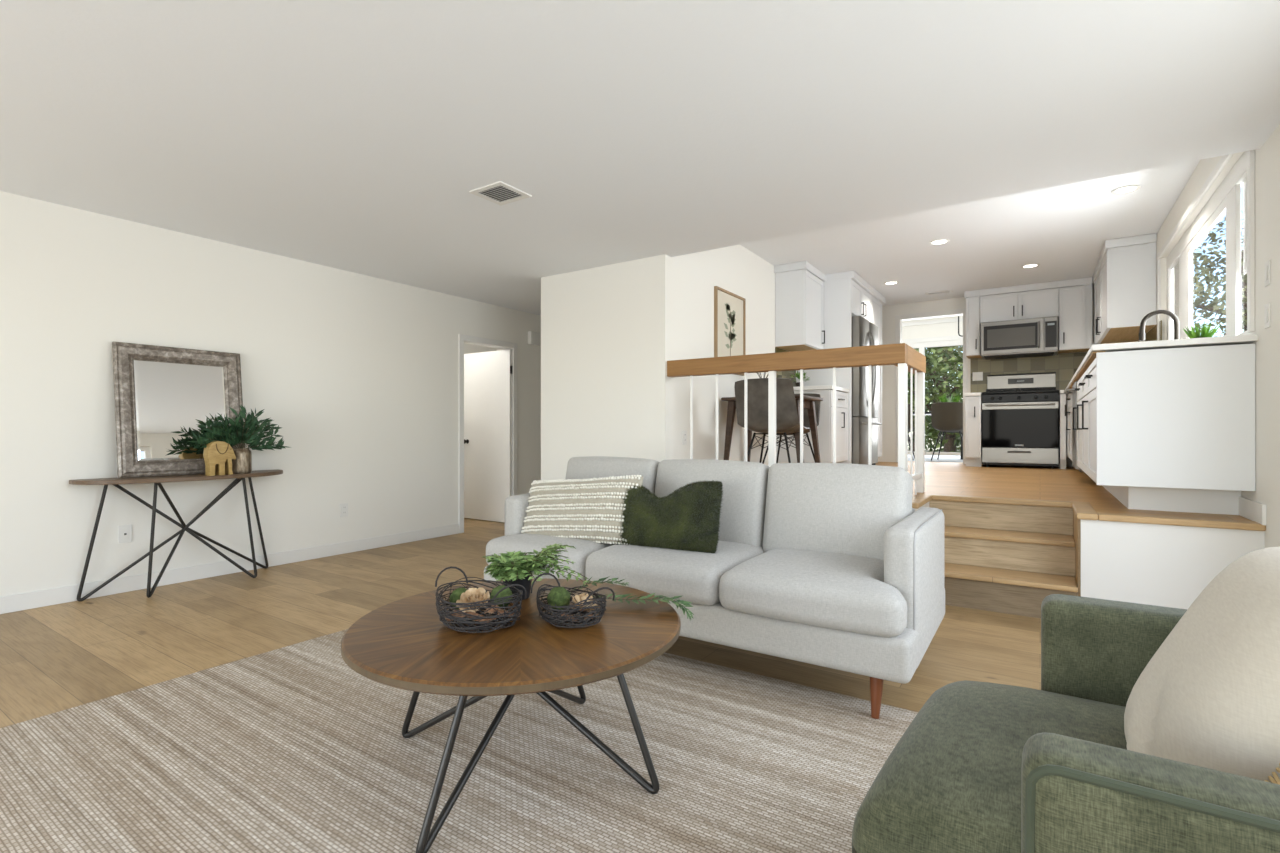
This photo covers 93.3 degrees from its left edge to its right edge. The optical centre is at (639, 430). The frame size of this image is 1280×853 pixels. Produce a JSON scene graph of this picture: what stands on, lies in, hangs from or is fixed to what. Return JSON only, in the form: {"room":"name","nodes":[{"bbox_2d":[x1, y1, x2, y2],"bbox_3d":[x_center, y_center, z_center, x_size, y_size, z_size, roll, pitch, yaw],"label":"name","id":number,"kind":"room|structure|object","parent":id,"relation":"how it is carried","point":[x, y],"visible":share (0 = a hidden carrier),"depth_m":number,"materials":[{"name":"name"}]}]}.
{"room":"living room","nodes":[
{"label":"living room","id":0,"kind":"room"},
{"bbox_2d":[0,191,540,596],"bbox_3d":[-3.004,-0.165,4.628,0.120,2.440,9.600,0,0,34],"label":"wall","id":1,"kind":"structure","parent":0,"point":[358,373],"depth_m":4.46,"materials":[{"name":"white paint"}]},
{"bbox_2d":[118,525,131,543],"bbox_3d":[-3.372,0.675,3.956,0.009,0.115,0.072,0,0,34],"label":"wall plate","id":2,"kind":"object","parent":1,"relation":"attached to","point":[125,531],"visible":1,"depth_m":3.95,"materials":[{"name":"white plastic"}]},
{"bbox_2d":[0,524,458,613],"bbox_3d":[-2.975,1.005,4.550,0.014,0.100,9.500,0,0,34],"label":"baseboard","id":3,"kind":"structure","parent":1,"relation":"attached to","point":[47,597],"depth_m":4.30,"materials":[{"name":"white paint"}]},
{"bbox_2d":[340,503,347,516],"bbox_3d":[-2.546,0.681,5.201,0.010,0.115,0.072,0,0,34],"label":"outlet","id":4,"kind":"object","parent":1,"relation":"attached to","point":[343,507],"visible":1,"depth_m":5.20,"materials":[{"name":"white plastic"}]},
{"bbox_2d":[459,334,516,532],"bbox_3d":[-1.690,0.028,6.607,0.144,2.055,0.830,0,0,34],"label":"trim","id":5,"kind":"structure","parent":1,"relation":"attached to","point":[463,339],"depth_m":6.39,"materials":[{"name":"white paint"}]},
{"bbox_2d":[464,349,512,522],"bbox_3d":[-1.803,0.059,7.042,0.776,1.968,0.112,0,0,34],"label":"door","id":6,"kind":"structure","parent":1,"relation":"in","point":[487,375],"depth_m":7.04,"materials":[{"name":"white paint"}]},
{"bbox_2d":[528,331,539,345],"bbox_3d":[-1.248,-1.090,7.124,0.050,0.150,0.160,0,0,34],"label":"door chime","id":7,"kind":"object","parent":1,"relation":"attached to","point":[533,337],"visible":1,"depth_m":7.09,"materials":[{"name":"white plastic"}]},
{"bbox_2d":[464,343,504,353],"bbox_3d":[-2.289,-0.165,6.974,1.280,2.440,2.900,0,0,34],"label":"wall","id":8,"kind":"structure","parent":0,"point":[468,348],"depth_m":8.10,"materials":[{"name":"white paint"}]},
{"bbox_2d":[0,518,1072,727],"bbox_3d":[-1.022,1.115,3.256,7.500,0.120,9.700,0,0,34],"label":"floor","id":9,"kind":"structure","parent":0,"point":[58,657],"depth_m":3.13,"materials":[{"name":"brown wood"}]},
{"bbox_2d":[69,469,282,600],"bbox_3d":[-3.019,0.678,4.117,0.370,0.756,1.220,0,0,34],"label":"console table","id":10,"kind":"object","parent":9,"relation":"on","point":[157,480],"visible":1,"depth_m":3.97,"materials":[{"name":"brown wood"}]},
{"bbox_2d":[112,341,244,477],"bbox_3d":[-3.131,-0.138,4.146,0.135,0.871,0.735,0,0,34],"label":"mirror","id":11,"kind":"object","parent":10,"relation":"on","point":[161,393],"visible":0.82,"depth_m":4.07,"materials":[{"name":"silver metal"}]},
{"bbox_2d":[203,441,235,475],"bbox_3d":[-2.865,0.184,4.120,0.075,0.232,0.171,0,0,34],"label":"elephant figurine","id":12,"kind":"object","parent":10,"relation":"on","point":[218,456],"visible":1,"depth_m":4.09,"materials":[{"name":"brown wood"}]},
{"bbox_2d":[189,405,289,473],"bbox_3d":[-2.809,0.056,4.273,0.232,0.488,0.652,0,0,34],"label":"potted plant","id":13,"kind":"object","parent":10,"relation":"on","point":[234,433],"visible":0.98,"depth_m":4.25,"materials":[{"name":"green plant"}]},
{"bbox_2d":[0,629,917,852],"bbox_3d":[-1.114,1.049,1.415,2.670,0.012,3.750,0,0,34],"label":"rug","id":14,"kind":"object","parent":9,"relation":"on","point":[288,749],"visible":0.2,"depth_m":1.90,"materials":[{"name":"carpet"}]},
{"bbox_2d":[341,579,680,852],"bbox_3d":[-0.378,0.815,1.898,1.008,0.460,1.008,0,0,34],"label":"coffee table","id":15,"kind":"object","parent":14,"relation":"on","point":[404,643],"visible":0.79,"depth_m":1.66,"materials":[{"name":"brown wood"}]},
{"bbox_2d":[435,566,526,632],"bbox_3d":[-0.487,0.507,1.828,0.247,0.156,0.277,0,0,-22],"label":"basket","id":16,"kind":"object","parent":15,"relation":"on","point":[444,613],"visible":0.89,"depth_m":1.75,"materials":[{"name":"black"}]},
{"bbox_2d":[449,588,467,609],"bbox_3d":[-0.559,0.523,1.884,0.068,0.069,0.068,0,0,34],"label":"moss ball","id":17,"kind":"object","parent":16,"relation":"in","point":[455,595],"visible":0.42,"depth_m":1.86,"materials":[{"name":"green plant"}]},
{"bbox_2d":[456,587,490,611],"bbox_3d":[-0.508,0.514,1.845,0.099,0.062,0.096,0,0,34],"label":"dried flower","id":18,"kind":"object","parent":16,"relation":"in","point":[471,595],"visible":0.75,"depth_m":1.85,"materials":[{"name":"beige plant"}]},
{"bbox_2d":[489,585,512,606],"bbox_3d":[-0.429,0.513,1.869,0.070,0.071,0.071,0,0,34],"label":"moss ball","id":19,"kind":"object","parent":16,"relation":"in","point":[506,592],"visible":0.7,"depth_m":1.85,"materials":[{"name":"green plant"}]},
{"bbox_2d":[503,571,531,599],"bbox_3d":[-0.431,0.533,2.120,0.110,0.103,0.110,0,0,34],"label":"pot","id":20,"kind":"object","parent":15,"relation":"on","point":[526,583],"depth_m":2.08,"materials":[{"name":"black"}]},
{"bbox_2d":[483,543,588,599],"bbox_3d":[-0.366,0.493,2.115,0.334,0.184,0.341,0,0,-28],"label":"potted fern","id":21,"kind":"object","parent":15,"relation":"on","point":[509,567],"visible":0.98,"depth_m":2.08,"materials":[{"name":"green plant"}]},
{"bbox_2d":[530,573,614,627],"bbox_3d":[-0.209,0.518,1.853,0.197,0.134,0.229,0,0,-29],"label":"basket","id":22,"kind":"object","parent":15,"relation":"on","point":[550,617],"visible":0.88,"depth_m":1.79,"materials":[{"name":"black"}]},
{"bbox_2d":[547,587,570,609],"bbox_3d":[-0.252,0.521,1.874,0.074,0.074,0.074,0,0,34],"label":"moss ball","id":23,"kind":"object","parent":22,"relation":"in","point":[559,596],"visible":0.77,"depth_m":1.85,"materials":[{"name":"green plant"}]},
{"bbox_2d":[572,593,598,610],"bbox_3d":[-0.166,0.523,1.844,0.089,0.061,0.071,0,0,34],"label":"dried flower","id":24,"kind":"object","parent":22,"relation":"in","point":[583,596],"visible":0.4,"depth_m":1.83,"materials":[{"name":"beige plant"}]},
{"bbox_2d":[571,576,693,619],"bbox_3d":[-0.038,0.564,2.048,0.454,0.099,0.170,0,0,21],"label":"frond","id":25,"kind":"object","parent":15,"relation":"on","point":[685,603],"visible":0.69,"depth_m":2.01,"materials":[{"name":"green plant"}]},
{"bbox_2d":[484,456,944,718],"bbox_3d":[0.292,0.605,3.071,2.155,0.904,0.998,0,0,34],"label":"sofa","id":26,"kind":"object","parent":9,"relation":"on","point":[829,565],"visible":0.82,"depth_m":2.62,"materials":[{"name":"grey fabric"}]},
{"bbox_2d":[486,533,609,579],"bbox_3d":[-0.374,0.645,3.355,0.685,0.185,0.738,0,0,34],"label":"seat cushion","id":27,"kind":"object","parent":26,"relation":"on","point":[523,542],"depth_m":3.06,"materials":[{"name":"grey fabric"}]},
{"bbox_2d":[521,475,642,544],"bbox_3d":[-0.327,0.424,3.227,0.787,0.403,0.223,0,0,34],"label":"throw pillow","id":28,"kind":"object","parent":26,"relation":"on","point":[586,509],"visible":0.92,"depth_m":3.14,"materials":[{"name":"beige fabric"}]},
{"bbox_2d":[565,456,659,494],"bbox_3d":[-0.165,0.400,3.616,0.650,0.494,0.298,0,0,34],"label":"cushion","id":29,"kind":"object","parent":26,"relation":"on","point":[592,467],"depth_m":3.52,"materials":[{"name":"grey fabric"}]},
{"bbox_2d":[610,480,722,552],"bbox_3d":[0.116,0.416,2.947,0.626,0.371,0.228,0,0,34],"label":"throw pillow","id":30,"kind":"object","parent":26,"relation":"on","point":[688,518],"visible":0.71,"depth_m":2.84,"materials":[{"name":"green fabric"}]},
{"bbox_2d":[586,541,764,605],"bbox_3d":[0.207,0.645,2.970,0.701,0.185,0.738,0,0,34],"label":"seat cushion","id":31,"kind":"object","parent":26,"relation":"on","point":[695,575],"depth_m":2.68,"materials":[{"name":"grey fabric"}]},
{"bbox_2d":[655,459,769,546],"bbox_3d":[0.383,0.400,3.253,0.645,0.494,0.298,0,0,34],"label":"cushion","id":32,"kind":"object","parent":26,"relation":"on","point":[744,484],"depth_m":3.06,"materials":[{"name":"grey fabric"}]},
{"bbox_2d":[719,548,906,636],"bbox_3d":[0.801,0.645,2.577,0.715,0.185,0.738,0,0,34],"label":"seat cushion","id":33,"kind":"object","parent":26,"relation":"on","point":[833,591],"depth_m":2.32,"materials":[{"name":"grey fabric"}]},
{"bbox_2d":[763,463,912,559],"bbox_3d":[0.933,0.400,2.889,0.655,0.494,0.298,0,0,34],"label":"cushion","id":34,"kind":"object","parent":26,"relation":"on","point":[831,508],"depth_m":2.78,"materials":[{"name":"grey fabric"}]},
{"bbox_2d":[852,594,1279,852],"bbox_3d":[0.966,0.644,0.983,1.055,0.821,0.955,0,0,34],"label":"armchair","id":35,"kind":"object","parent":9,"relation":"on","point":[981,767],"visible":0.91,"depth_m":0.96,"materials":[{"name":"green fabric"}]},
{"bbox_2d":[852,680,1126,852],"bbox_3d":[0.845,0.669,1.062,0.765,0.205,0.700,0,0,34],"label":"seat cushion","id":36,"kind":"object","parent":35,"relation":"on","point":[951,783],"depth_m":1.06,"materials":[{"name":"green fabric"}]},
{"bbox_2d":[1124,547,1279,784],"bbox_3d":[0.939,0.398,0.942,0.292,0.496,0.568,0,0,34],"label":"throw pillow","id":37,"kind":"object","parent":35,"relation":"on","point":[1209,695],"visible":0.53,"depth_m":0.87,"materials":[{"name":"beige fabric"}]},
{"bbox_2d":[912,493,1265,617],"bbox_3d":[1.775,0.750,4.084,3.350,0.609,0.670,0,0,34],"label":"staircase","id":38,"kind":"structure","parent":9,"relation":"on","point":[1021,592],"depth_m":3.67,"materials":[{"name":"brown wood"}]},
{"bbox_2d":[0,0,1279,315],"bbox_3d":[-1.022,-1.445,3.256,7.500,0.120,9.700,0,0,34],"label":"ceiling","id":39,"kind":"structure","parent":0,"point":[355,136],"depth_m":2.59,"materials":[{"name":"white paint"}]},
{"bbox_2d":[469,181,531,205],"bbox_3d":[-0.812,-1.380,3.519,0.260,0.010,0.250,0,0,34],"label":"ceiling vent","id":40,"kind":"object","parent":39,"relation":"in","point":[500,193],"visible":1,"depth_m":3.52,"materials":[{"name":"white metal"}]},
{"bbox_2d":[541,245,783,480],"bbox_3d":[1.099,-0.385,7.282,1.310,2.880,5.245,0,0,34],"label":"wall","id":41,"kind":"structure","parent":0,"point":[610,333],"depth_m":5.13,"materials":[{"name":"white paint"}]},
{"bbox_2d":[714,286,745,375],"bbox_3d":[0.855,-0.925,5.701,0.028,0.760,0.640,0,0,34],"label":"framed print","id":42,"kind":"object","parent":41,"relation":"attached to","point":[729,308],"visible":0.7,"depth_m":5.68,"materials":[{"name":"white paper"}]},
{"bbox_2d":[775,347,795,386],"bbox_3d":[1.683,-0.706,6.967,0.010,0.447,0.655,0,0,34],"label":"backsplash","id":43,"kind":"structure","parent":41,"relation":"attached to","point":[779,374],"depth_m":6.94,"materials":[{"name":"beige tile"}]},
{"bbox_2d":[774,261,824,351],"bbox_3d":[1.828,-1.377,6.850,0.376,0.892,0.690,0,0,34],"label":"upper cabinet","id":44,"kind":"object","parent":41,"relation":"attached to","point":[799,286],"visible":0.87,"depth_m":6.63,"materials":[{"name":"white paint"}]},
{"bbox_2d":[852,272,874,322],"bbox_3d":[2.450,-1.589,7.513,0.682,0.468,1.009,0,0,34],"label":"upper cabinet","id":45,"kind":"object","parent":41,"relation":"attached to","point":[862,291],"visible":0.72,"depth_m":7.29,"materials":[{"name":"white paint"}]},
{"bbox_2d":[902,315,962,339],"bbox_3d":[5.791,-0.897,11.097,4.600,2.695,0.100,0,0,34],"label":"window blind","id":46,"kind":"structure","parent":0,"point":[951,328],"depth_m":11.26,"materials":[{"name":"white fabric"}]},
{"bbox_2d":[902,318,962,342],"bbox_3d":[5.755,-1.860,11.043,4.400,0.390,0.030,0,0,34],"label":"trim","id":47,"kind":"structure","parent":46,"relation":"attached to","point":[955,337],"depth_m":11.23,"materials":[{"name":"white paint"}]},
{"bbox_2d":[906,339,962,455],"bbox_3d":[5.766,-0.608,11.078,2.080,2.115,0.080,0,0,34],"label":"door","id":48,"kind":"structure","parent":46,"relation":"in","point":[922,345],"depth_m":11.21,"materials":[{"name":"white paint"}]},
{"bbox_2d":[740,160,1199,305],"bbox_3d":[3.566,-2.060,7.647,4.700,0.470,8.510,0,0,34],"label":"ceiling","id":49,"kind":"structure","parent":0,"point":[1063,229],"depth_m":5.73,"materials":[{"name":"white paint"}]},
{"bbox_2d":[929,239,948,244],"bbox_3d":[2.887,-1.822,5.825,0.174,0.006,0.174,0,0,34],"label":"recessed light","id":50,"kind":"object","parent":49,"relation":"in","point":[938,241],"visible":1,"depth_m":5.81,"materials":[{"name":"white"}]},
{"bbox_2d":[1111,185,1140,194],"bbox_3d":[3.670,-1.822,4.562,0.174,0.006,0.174,0,0,34],"label":"recessed light","id":51,"kind":"object","parent":49,"relation":"in","point":[1129,188],"visible":1,"depth_m":4.56,"materials":[{"name":"white paint"}]},
{"bbox_2d":[878,283,1094,466],"bbox_3d":[4.460,-0.688,8.273,3.500,2.275,0.120,0,0,34],"label":"wall","id":52,"kind":"structure","parent":0,"point":[889,312],"depth_m":8.74,"materials":[{"name":"white paint"}]},
{"bbox_2d":[895,309,967,463],"bbox_3d":[4.104,-0.608,8.509,0.925,2.115,0.150,0,0,34],"label":"trim","id":53,"kind":"structure","parent":52,"relation":"attached to","point":[957,312],"depth_m":8.45,"materials":[{"name":"white paint"}]},
{"bbox_2d":[964,290,981,358],"bbox_3d":[4.411,-1.402,7.995,0.175,0.842,0.390,0,0,34],"label":"upper cabinet","id":54,"kind":"object","parent":52,"relation":"attached to","point":[973,326],"visible":0.97,"depth_m":7.87,"materials":[{"name":"white paint"}]},
{"bbox_2d":[980,281,1058,323],"bbox_3d":[4.834,-1.609,7.715,0.838,0.428,0.390,0,0,34],"label":"upper cabinet","id":55,"kind":"object","parent":52,"relation":"attached to","point":[1038,300],"visible":0.93,"depth_m":7.57,"materials":[{"name":"white paint"}]},
{"bbox_2d":[981,316,1057,359],"bbox_3d":[4.798,-1.167,7.658,0.813,0.435,0.492,0,0,34],"label":"microwave","id":56,"kind":"object","parent":55,"relation":"attached to","point":[1033,337],"visible":1,"depth_m":7.50,"materials":[{"name":"silver metal"}]},
{"bbox_2d":[971,352,1086,392],"bbox_3d":[5.175,-0.730,7.719,1.673,0.496,0.012,0,0,34],"label":"backsplash","id":57,"kind":"structure","parent":52,"relation":"attached to","point":[1065,365],"depth_m":7.79,"materials":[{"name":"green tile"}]},
{"bbox_2d":[973,372,982,380],"bbox_3d":[4.543,-0.735,8.126,0.120,0.115,0.010,0,0,34],"label":"light switch","id":58,"kind":"object","parent":57,"relation":"attached to","point":[977,376],"visible":1,"depth_m":8.13,"materials":[{"name":"white plastic"}]},
{"bbox_2d":[1058,277,1092,352],"bbox_3d":[5.321,-1.402,7.392,0.328,0.842,0.390,0,0,34],"label":"upper cabinet","id":59,"kind":"object","parent":52,"relation":"attached to","point":[1075,295],"visible":0.94,"depth_m":7.26,"materials":[{"name":"white paint"}]},
{"bbox_2d":[876,461,1251,520],"bbox_3d":[3.470,0.527,7.684,4.500,0.155,8.355,0,0,34],"label":"floor","id":60,"kind":"structure","parent":0,"point":[1002,481],"depth_m":4.99,"materials":[{"name":"brown wood"}]},
{"bbox_2d":[734,378,809,462],"bbox_3d":[1.127,0.014,5.104,0.527,0.878,0.602,0,0,34],"label":"dining chair","id":61,"kind":"object","parent":60,"relation":"on","point":[787,422],"visible":0.83,"depth_m":4.90,"materials":[{"name":"grey fabric"}]},
{"bbox_2d":[721,395,822,462],"bbox_3d":[1.210,0.072,5.520,0.760,0.755,0.580,0,0,34],"label":"dining table","id":62,"kind":"object","parent":60,"relation":"on","point":[808,401],"visible":0.45,"depth_m":5.50,"materials":[{"name":"brown wood"}]},
{"bbox_2d":[762,393,820,463],"bbox_3d":[1.516,0.031,6.056,0.486,0.843,0.593,0,0,34],"label":"dining chair","id":63,"kind":"object","parent":60,"relation":"on","point":[817,403],"visible":0.13,"depth_m":6.14,"materials":[{"name":"black metal"}]},
{"bbox_2d":[667,343,925,496],"bbox_3d":[1.164,-0.051,4.614,1.745,1.003,0.820,0,0,34],"label":"railing","id":64,"kind":"object","parent":60,"relation":"on","point":[907,359],"visible":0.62,"depth_m":4.20,"materials":[{"name":"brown wood"}]},
{"bbox_2d":[776,389,847,462],"bbox_3d":[1.952,0.006,6.789,0.651,0.888,0.655,0,0,34],"label":"base cabinet","id":65,"kind":"object","parent":60,"relation":"on","point":[825,427],"visible":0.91,"depth_m":6.51,"materials":[{"name":"white paint"}]},
{"bbox_2d":[793,385,848,392],"bbox_3d":[1.936,-0.460,6.782,0.632,0.040,0.687,0,0,34],"label":"countertop","id":66,"kind":"structure","parent":65,"relation":"on","point":[825,387],"depth_m":6.46,"materials":[{"name":"white stone"}]},
{"bbox_2d":[790,371,808,386],"bbox_3d":[1.811,-0.590,6.864,0.252,0.219,0.246,0,0,-10],"label":"potted plant","id":67,"kind":"object","parent":66,"relation":"on","point":[797,375],"visible":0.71,"depth_m":6.83,"materials":[{"name":"green plant"}]},
{"bbox_2d":[796,271,854,463],"bbox_3d":[2.158,-0.686,7.072,0.682,2.273,0.044,0,0,34],"label":"panel","id":68,"kind":"object","parent":60,"relation":"on","point":[837,286],"visible":0.44,"depth_m":6.96,"materials":[{"name":"white paint"}]},
{"bbox_2d":[852,316,881,464],"bbox_3d":[2.505,-0.435,7.475,0.781,1.770,0.950,0,0,34],"label":"refrigerator","id":69,"kind":"object","parent":60,"relation":"on","point":[864,332],"visible":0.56,"depth_m":7.03,"materials":[{"name":"grey"}]},
{"bbox_2d":[872,289,884,456],"bbox_3d":[2.901,-0.686,8.193,0.682,2.273,0.616,0,0,34],"label":"pantry cabinet","id":70,"kind":"object","parent":60,"relation":"on","point":[878,299],"visible":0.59,"depth_m":8.16,"materials":[{"name":"white paint"}]},
{"bbox_2d":[908,455,962,461],"bbox_3d":[4.977,0.446,9.868,3.800,0.008,2.450,0,0,34],"label":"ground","id":71,"kind":"structure","parent":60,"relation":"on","point":[942,458],"depth_m":9.71,"materials":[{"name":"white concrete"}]},
{"bbox_2d":[908,404,914,459],"bbox_3d":[4.012,0.013,9.414,0.486,0.863,0.593,0,0,28],"label":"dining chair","id":72,"kind":"object","parent":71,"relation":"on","point":[908,404],"visible":0.13,"depth_m":9.17,"materials":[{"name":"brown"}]},
{"bbox_2d":[913,412,962,459],"bbox_3d":[4.588,0.067,10.095,1.700,0.750,0.950,0,0,34],"label":"dining table","id":73,"kind":"object","parent":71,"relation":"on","point":[926,413],"visible":0.02,"depth_m":9.38,"materials":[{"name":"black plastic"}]},
{"bbox_2d":[938,393,960,401],"bbox_3d":[5.007,-0.472,9.769,0.379,0.327,0.368,0,0,34],"label":"potted plant","id":74,"kind":"object","parent":73,"relation":"on","point":[943,399],"visible":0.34,"depth_m":9.72,"materials":[{"name":"green plant"}]},
{"bbox_2d":[931,402,962,460],"bbox_3d":[4.626,0.013,8.983,0.486,0.863,0.593,0,0,38],"label":"dining chair","id":75,"kind":"object","parent":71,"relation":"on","point":[947,417],"visible":0.83,"depth_m":8.81,"materials":[{"name":"brown"}]},
{"bbox_2d":[965,396,983,466],"bbox_3d":[4.354,0.006,7.843,0.178,0.888,0.713,0,0,34],"label":"base cabinet","id":76,"kind":"object","parent":60,"relation":"on","point":[973,404],"visible":0.99,"depth_m":7.58,"materials":[{"name":"white paint"}]},
{"bbox_2d":[982,372,1058,468],"bbox_3d":[4.747,-0.146,7.548,0.790,1.192,0.742,0,0,34],"label":"gas range","id":77,"kind":"object","parent":60,"relation":"on","point":[1020,412],"visible":1,"depth_m":7.32,"materials":[{"name":"silver metal"}]},
{"bbox_2d":[982,390,1058,392],"bbox_3d":[4.751,-0.472,7.553,0.790,0.024,0.560,0,0,34],"label":"cooktop","id":78,"kind":"object","parent":77,"relation":"in","point":[987,391],"depth_m":7.35,"materials":[{"name":"black metal"}]},
{"bbox_2d":[1059,394,1065,468],"bbox_3d":[5.126,0.006,7.332,0.060,0.888,0.713,0,0,34],"label":"base cabinet","id":79,"kind":"object","parent":60,"relation":"on","point":[1062,397],"visible":0.98,"depth_m":7.07,"materials":[{"name":"white paint"}]},
{"bbox_2d":[1066,391,1071,459],"bbox_3d":[4.791,0.006,6.213,0.665,0.888,1.550,0,0,34],"label":"base cabinet","id":80,"kind":"object","parent":60,"relation":"on","point":[1069,396],"visible":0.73,"depth_m":6.35,"materials":[{"name":"white paint"}]},
{"bbox_2d":[1064,334,1257,394],"bbox_3d":[4.199,-0.460,5.306,0.660,0.041,5.115,0,0,34],"label":"countertop","id":81,"kind":"structure","parent":80,"relation":"on","point":[1090,356],"depth_m":3.22,"materials":[{"name":"white stone"}]},
{"bbox_2d":[1139,310,1179,340],"bbox_3d":[3.599,-0.657,4.187,0.229,0.354,0.132,0,0,34],"label":"faucet","id":82,"kind":"object","parent":81,"relation":"on","point":[1172,315],"visible":0.7,"depth_m":4.14,"materials":[{"name":"silver metal"}]},
{"bbox_2d":[1184,320,1219,337],"bbox_3d":[3.351,-0.572,3.602,0.151,0.184,0.163,0,0,8],"label":"potted plant","id":83,"kind":"object","parent":81,"relation":"on","point":[1205,332],"visible":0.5,"depth_m":3.60,"materials":[{"name":"green plant"}]},
{"bbox_2d":[1066,381,1083,471],"bbox_3d":[4.157,0.007,5.289,0.690,0.886,0.670,0,0,34],"label":"dishwasher","id":84,"kind":"object","parent":60,"relation":"on","point":[1074,393],"visible":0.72,"depth_m":5.37,"materials":[{"name":"grey metal"}]},
{"bbox_2d":[1073,377,1107,490],"bbox_3d":[3.796,0.006,4.710,0.665,0.888,0.675,0,0,34],"label":"base cabinet","id":85,"kind":"object","parent":60,"relation":"on","point":[1078,389],"visible":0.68,"depth_m":4.93,"materials":[{"name":"white paint"}]},
{"bbox_2d":[1077,369,1117,498],"bbox_3d":[3.426,0.006,4.151,0.665,0.888,0.655,0,0,34],"label":"base cabinet","id":86,"kind":"object","parent":60,"relation":"on","point":[1113,490],"visible":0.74,"depth_m":4.35,"materials":[{"name":"white paint"}]},
{"bbox_2d":[1082,343,1255,514],"bbox_3d":[3.021,0.006,3.538,0.667,0.888,0.805,0,0,34],"label":"base cabinet","id":87,"kind":"object","parent":60,"relation":"on","point":[1139,498],"depth_m":3.21,"materials":[{"name":"white paint"}]},
{"bbox_2d":[914,502,1264,609],"bbox_3d":[1.762,0.767,4.063,3.350,0.575,0.560,0,0,34],"label":"wall","id":88,"kind":"structure","parent":0,"point":[1140,563],"depth_m":3.13,"materials":[{"name":"white paint"}]},
{"bbox_2d":[1156,124,1279,547],"bbox_3d":[2.695,-0.410,2.293,0.160,2.930,12.000,0,0,34],"label":"wall","id":89,"kind":"structure","parent":0,"point":[1267,158],"depth_m":2.91,"materials":[{"name":"white paint"}]},
{"bbox_2d":[1093,233,1156,343],"bbox_3d":[5.052,-1.402,6.361,0.396,0.842,1.655,0,0,34],"label":"upper cabinet","id":90,"kind":"object","parent":89,"relation":"attached to","point":[1124,277],"visible":0.95,"depth_m":5.72,"materials":[{"name":"white paint"}]},
{"bbox_2d":[1138,320,1161,341],"bbox_3d":[5.242,-0.730,6.295,0.010,0.496,2.285,0,0,34],"label":"backsplash","id":91,"kind":"structure","parent":89,"relation":"attached to","point":[1151,335],"depth_m":5.63,"materials":[{"name":"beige tile"}]},
{"bbox_2d":[1157,150,1254,340],"bbox_3d":[3.884,-1.048,4.252,0.020,1.095,2.920,0,0,34],"label":"trim","id":92,"kind":"structure","parent":89,"relation":"attached to","point":[1224,159],"depth_m":3.06,"materials":[{"name":"white paint"}]},
{"bbox_2d":[1167,151,1250,339],"bbox_3d":[3.937,-1.022,4.205,0.041,1.045,2.800,0,0,34],"label":"window","id":93,"kind":"structure","parent":89,"relation":"in","point":[1227,196],"depth_m":3.75,"materials":[{"name":"white paint"}]},
{"bbox_2d":[1174,262,1178,318],"bbox_3d":[4.549,-0.988,5.095,0.004,0.915,0.480,0,0,34],"label":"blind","id":94,"kind":"object","parent":93,"relation":"attached to","point":[1176,265],"depth_m":5.19,"materials":[{"name":"white fabric"}]},
{"bbox_2d":[1244,179,1246,274],"bbox_3d":[3.345,-1.173,3.278,0.004,0.545,0.480,0,0,34],"label":"blind","id":95,"kind":"object","parent":93,"relation":"attached to","point":[1245,180],"depth_m":3.45,"materials":[{"name":"white"}]},
{"bbox_2d":[1239,497,1266,524],"bbox_3d":[3.092,0.400,3.053,0.016,0.100,0.415,0,0,34],"label":"baseboard","id":96,"kind":"structure","parent":89,"relation":"attached to","point":[1250,509],"depth_m":3.00,"materials":[{"name":"white paint"}]},
{"bbox_2d":[1264,302,1270,328],"bbox_3d":[2.966,-0.545,2.857,0.010,0.115,0.072,0,0,34],"label":"light switch","id":97,"kind":"object","parent":89,"relation":"attached to","point":[1267,308],"visible":1,"depth_m":2.84,"materials":[{"name":"white plastic"}]},
{"bbox_2d":[1264,260,1270,286],"bbox_3d":[2.966,-0.745,2.857,0.010,0.115,0.072,0,0,34],"label":"light switch","id":98,"kind":"object","parent":89,"relation":"attached to","point":[1267,266],"visible":1,"depth_m":2.84,"materials":[{"name":"white plastic"}]},
{"label":"outside","id":99,"kind":"structure","parent":0,"visible":0},
{"bbox_2d":[908,449,1072,535],"bbox_3d":[4.142,1.355,6.253,60.000,0.200,75.000,0,0,34],"label":"ground","id":100,"kind":"structure","parent":99,"point":[908,449],"depth_m":7.94,"materials":[{"name":"brown wood"}]},
{"bbox_2d":[908,346,962,451],"bbox_3d":[7.324,-1.286,14.784,5.744,5.728,6.791,0,0,-25],"label":"tree","id":101,"kind":"object","parent":100,"relation":"on","point":[941,386],"visible":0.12,"depth_m":14.63,"materials":[{"name":"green plant"}]},
{"bbox_2d":[908,345,962,451],"bbox_3d":[9.192,-2.267,20.557,6.896,7.063,6.577,0,0,-22],"label":"tree","id":102,"kind":"object","parent":100,"relation":"on","point":[960,349],"visible":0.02,"depth_m":20.28,"materials":[{"name":"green plant"}]},
{"bbox_2d":[1191,216,1246,336],"bbox_3d":[10.268,-2.312,10.759,5.726,7.149,5.606,0,0,25],"label":"tree","id":103,"kind":"object","parent":100,"relation":"on","point":[1212,307],"visible":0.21,"depth_m":10.45,"materials":[{"name":"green plant"}]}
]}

